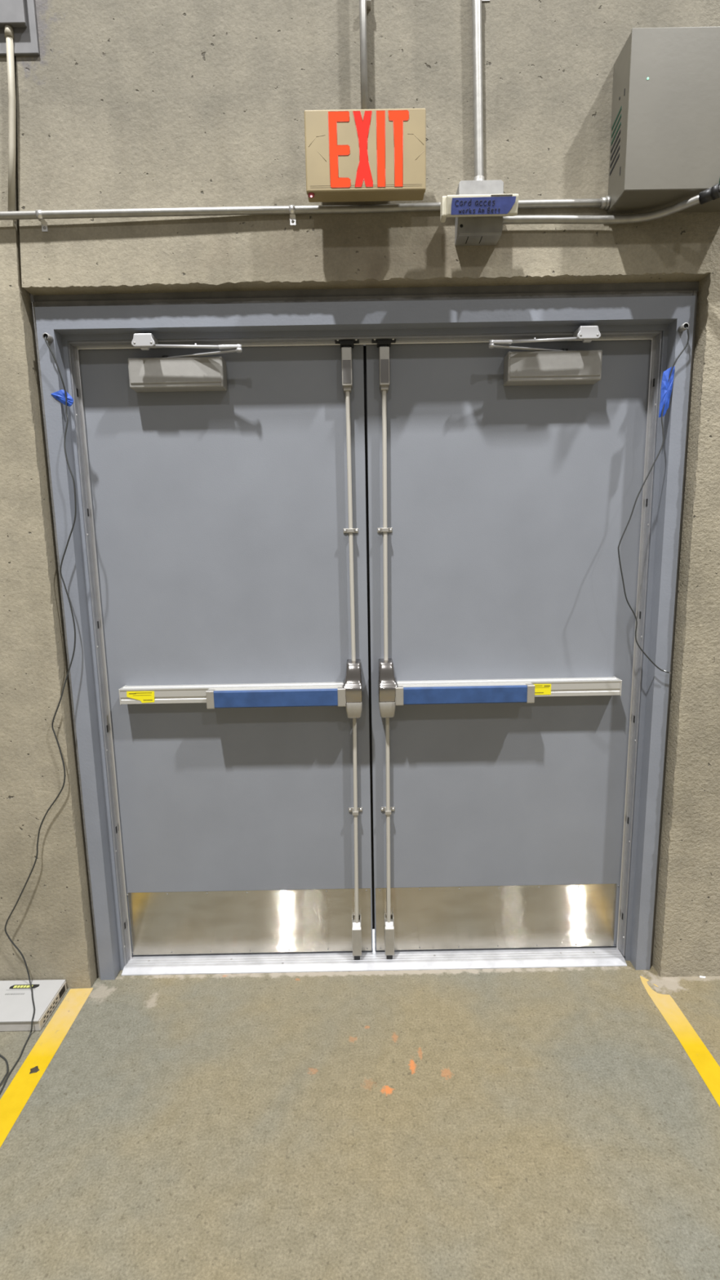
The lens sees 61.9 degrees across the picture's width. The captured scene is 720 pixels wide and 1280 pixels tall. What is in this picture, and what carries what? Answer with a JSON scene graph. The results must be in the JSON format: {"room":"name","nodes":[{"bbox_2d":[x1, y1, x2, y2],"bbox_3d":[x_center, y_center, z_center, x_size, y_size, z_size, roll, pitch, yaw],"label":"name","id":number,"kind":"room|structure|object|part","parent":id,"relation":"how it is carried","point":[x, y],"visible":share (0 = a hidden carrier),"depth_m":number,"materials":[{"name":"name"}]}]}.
{"room":"warehouse interior","nodes":[
{"label":"warehouse interior","id":0,"kind":"room"},
{"bbox_2d":[0,0,719,988],"bbox_3d":[0.013,-1.018,1.909,10.000,4.400,0.387,-1,9,0],"label":"wall","id":1,"kind":"structure","parent":0,"point":[122,104],"depth_m":1.69,"materials":[{"name":"concrete"}]},
{"bbox_2d":[4,24,16,211],"bbox_3d":[-0.949,-1.408,1.632,0.061,0.448,0.023,-1,9,0],"label":"conduit","id":2,"kind":"object","parent":1,"relation":"attached to","point":[9,30],"visible":0.98,"depth_m":1.62,"materials":[{"name":"grey metal"}]},
{"bbox_2d":[0,0,39,56],"bbox_3d":[-0.992,-1.736,1.577,0.255,0.339,0.028,-1,9,0],"label":"junction box","id":3,"kind":"object","parent":1,"relation":"attached to","point":[20,15],"visible":1,"depth_m":1.60,"materials":[{"name":"grey paint"}]},
{"bbox_2d":[0,336,76,1093],"bbox_3d":[-1.097,0.196,1.702,0.322,2.110,0.610,3,10,20],"label":"cable","id":4,"kind":"object","parent":1,"relation":"hanging from","point":[45,338],"visible":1,"depth_m":1.88,"materials":[{"name":"grey plastic"}]},
{"bbox_2d":[50,389,73,406],"bbox_3d":[-0.889,-0.722,1.791,0.066,0.048,0.008,-1,9,0],"label":"tape","id":5,"kind":"object","parent":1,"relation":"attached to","point":[60,395],"visible":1,"depth_m":1.79,"materials":[{"name":"blue plastic"}]},
{"bbox_2d":[78,343,374,959],"bbox_3d":[-0.408,0.120,2.007,0.927,2.110,0.158,-1,9,0],"label":"door","id":6,"kind":"structure","parent":1,"relation":"in","point":[229,483],"depth_m":2.00,"materials":[{"name":"grey paint"}]},
{"bbox_2d":[128,692,152,700],"bbox_3d":[-0.726,0.188,1.988,0.076,0.027,0.001,-1,9,0],"label":"print","id":7,"kind":"object","parent":6,"relation":"attached to","point":[132,695],"depth_m":1.99,"materials":[{"name":"yellow paper"}]},
{"bbox_3d":[-0.473,-0.859,1.807,0.256,0.009,0.016,2,10,16],"label":"closer arm","id":8,"kind":"part","parent":6,"relation":"part of","materials":[{"name":"silver metal"}]},
{"bbox_3d":[-0.397,1.026,2.186,0.875,0.248,0.002,-1,9,0],"label":"kick plate","id":9,"kind":"part","parent":6,"relation":"part of","materials":[{"name":"silver metal"}]},
{"bbox_3d":[-0.030,-0.351,1.937,0.016,0.860,0.014,-1,9,0],"label":"vertical rod","id":10,"kind":"part","parent":6,"relation":"part of","materials":[{"name":"beige"}]},
{"bbox_3d":[-0.015,0.634,2.099,0.019,0.780,0.014,-1,9,0],"label":"vertical rod","id":11,"kind":"part","parent":6,"relation":"part of","materials":[{"name":"beige"}]},
{"bbox_2d":[0,195,611,231],"bbox_3d":[-0.523,-1.181,1.671,2.433,0.059,0.035,-1,9,0],"label":"conduit","id":12,"kind":"object","parent":1,"relation":"attached to","point":[604,202],"visible":0.95,"depth_m":1.66,"materials":[{"name":"silver metal"}]},
{"bbox_2d":[29,281,698,980],"bbox_3d":[0.034,0.061,1.995,1.977,2.243,0.188,-1,9,0],"label":"door frame","id":13,"kind":"structure","parent":1,"relation":"attached to","point":[660,313],"depth_m":1.84,"materials":[{"name":"grey paint"}]},
{"bbox_3d":[-0.040,-0.914,1.845,0.074,0.024,0.034,-1,9,0],"label":"strike plate","id":14,"kind":"part","parent":13,"relation":"part of","materials":[{"name":"black metal"}]},
{"bbox_3d":[0.073,-0.916,1.846,0.074,0.024,0.034,-1,9,0],"label":"strike plate","id":15,"kind":"part","parent":13,"relation":"part of","materials":[{"name":"black metal"}]},
{"bbox_2d":[304,108,426,202],"bbox_3d":[0.014,-1.271,1.610,0.312,0.197,0.122,-1,9,0],"label":"exit sign","id":16,"kind":"object","parent":1,"relation":"attached to","point":[352,155],"visible":1,"depth_m":1.55,"materials":[{"name":"beige plastic"}]},
{"bbox_2d":[359,0,371,109],"bbox_3d":[0.009,-2.142,1.503,0.024,1.650,0.054,4,11,27],"label":"conduit","id":17,"kind":"object","parent":1,"relation":"attached to","point":[364,5],"visible":0.86,"depth_m":1.58,"materials":[{"name":"silver metal"}]},
{"bbox_2d":[454,179,503,245],"bbox_3d":[0.327,-1.174,1.655,0.120,0.132,0.070,-1,9,0],"label":"box","id":18,"kind":"object","parent":1,"relation":"attached to","point":[486,230],"visible":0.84,"depth_m":1.63,"materials":[{"name":"grey metal"}]},
{"bbox_2d":[440,193,519,222],"bbox_3d":[0.316,-1.150,1.596,0.198,0.056,0.058,-1,9,0],"label":"card reader","id":19,"kind":"object","parent":18,"relation":"attached to","point":[446,202],"visible":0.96,"depth_m":1.58,"materials":[{"name":"beige plastic"}]},
{"bbox_2d":[450,195,515,214],"bbox_3d":[0.323,-1.137,1.573,0.168,0.036,0.011,-1,9,0],"label":"tape","id":20,"kind":"object","parent":19,"relation":"attached to","point":[484,205],"visible":1,"depth_m":1.57,"materials":[{"name":"blue"}]},
{"bbox_2d":[471,0,489,180],"bbox_3d":[0.308,-2.100,1.519,0.062,1.748,0.033,-1,9,0],"label":"conduit","id":21,"kind":"object","parent":1,"relation":"attached to","point":[476,4],"visible":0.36,"depth_m":1.61,"materials":[{"name":"silver metal"}]},
{"bbox_2d":[365,337,651,959],"bbox_3d":[0.488,0.104,2.007,0.901,2.110,0.154,-1,9,0],"label":"door","id":22,"kind":"structure","parent":1,"relation":"in","point":[505,477],"depth_m":2.01,"materials":[{"name":"grey paint"}]},
{"bbox_3d":[0.081,-0.353,1.937,0.017,0.860,0.014,-1,9,0],"label":"vertical rod","id":23,"kind":"part","parent":22,"relation":"part of","materials":[{"name":"beige"}]},
{"bbox_3d":[0.098,0.632,2.099,0.016,0.780,0.014,-1,9,0],"label":"vertical rod","id":24,"kind":"part","parent":22,"relation":"part of","materials":[{"name":"beige"}]},
{"bbox_3d":[0.494,1.010,2.188,0.871,0.248,0.002,-1,9,0],"label":"kick plate","id":25,"kind":"part","parent":22,"relation":"part of","materials":[{"name":"silver metal"}]},
{"bbox_3d":[0.504,-0.877,1.808,0.256,0.009,0.016,-4,10,-16],"label":"closer arm","id":26,"kind":"part","parent":22,"relation":"part of","materials":[{"name":"silver metal"}]},
{"bbox_2d":[534,684,550,693],"bbox_3d":[0.602,0.163,1.989,0.055,0.026,0.001,-1,9,0],"label":"print","id":27,"kind":"object","parent":22,"relation":"attached to","point":[538,688],"depth_m":1.99,"materials":[{"name":"yellow paper"}]},
{"bbox_2d":[502,182,719,224],"bbox_3d":[0.670,-1.167,1.645,0.579,0.034,0.108,1,10,14],"label":"conduit","id":28,"kind":"object","parent":1,"relation":"attached to","point":[711,193],"visible":0.98,"depth_m":1.66,"materials":[{"name":"silver metal"}]},
{"bbox_2d":[617,327,688,673],"bbox_3d":[0.889,-0.402,1.838,0.191,1.035,0.024,-1,9,0],"label":"cable","id":29,"kind":"object","parent":1,"relation":"hanging from","point":[681,353],"visible":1,"depth_m":1.84,"materials":[{"name":"grey plastic"}]},
{"bbox_2d":[607,26,719,213],"bbox_3d":[0.859,-1.371,1.599,0.341,0.371,0.118,-1,9,0],"label":"enclosure","id":30,"kind":"object","parent":1,"relation":"attached to","point":[664,146],"visible":0.99,"depth_m":1.55,"materials":[{"name":"grey metal"}]},
{"bbox_2d":[658,366,675,417],"bbox_3d":[0.916,-0.741,1.792,0.039,0.144,0.008,-1,9,0],"label":"tape","id":31,"kind":"object","parent":1,"relation":"attached to","point":[666,386],"visible":1,"depth_m":1.79,"materials":[{"name":"blue plastic"}]},
{"bbox_2d":[0,928,719,1279],"bbox_3d":[0.073,1.992,-2.213,12.000,0.200,15.000,-1,9,0],"label":"floor","id":32,"kind":"structure","parent":0,"point":[544,1123],"depth_m":1.55,"materials":[{"name":"concrete"}]},
{"bbox_2d":[0,979,66,1031],"bbox_3d":[-1.215,1.202,1.976,0.415,0.041,0.180,-1,9,0],"label":"flat box","id":33,"kind":"object","parent":32,"relation":"on","point":[16,1007],"visible":1,"depth_m":1.97,"materials":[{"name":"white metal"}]},
{"bbox_2d":[4,989,35,995],"bbox_3d":[-1.139,1.176,2.006,0.098,0.001,0.023,-1,9,0],"label":"print","id":34,"kind":"object","parent":33,"relation":"on","point":[7,992],"depth_m":2.01,"materials":[{"name":"white"}]},
{"bbox_2d":[0,987,93,1147],"bbox_3d":[-0.946,1.435,0.661,0.081,0.001,2.862,-1,9,0],"label":"tape","id":35,"kind":"object","parent":32,"relation":"on","point":[16,1095],"visible":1,"depth_m":1.79,"materials":[{"name":"yellow plastic"}]},
{"bbox_2d":[29,1066,39,1073],"bbox_3d":[-0.950,1.252,1.751,0.027,0.005,0.024,-7,11,-31],"label":"debris","id":36,"kind":"object","parent":35,"relation":"on","point":[35,1069],"visible":1,"depth_m":1.75,"materials":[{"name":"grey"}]},
{"bbox_2d":[121,943,626,975],"bbox_3d":[0.051,1.157,2.198,1.796,0.013,0.135,-1,9,0],"label":"threshold","id":37,"kind":"object","parent":32,"relation":"on","point":[604,956],"visible":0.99,"depth_m":2.16,"materials":[{"name":"metal"}]},
{"bbox_2d":[640,975,719,1106],"bbox_3d":[0.990,1.399,0.669,0.093,0.001,2.871,-1,9,0],"label":"tape","id":38,"kind":"object","parent":32,"relation":"on","point":[701,1058],"visible":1,"depth_m":1.81,"materials":[{"name":"yellow plastic"}]}
]}

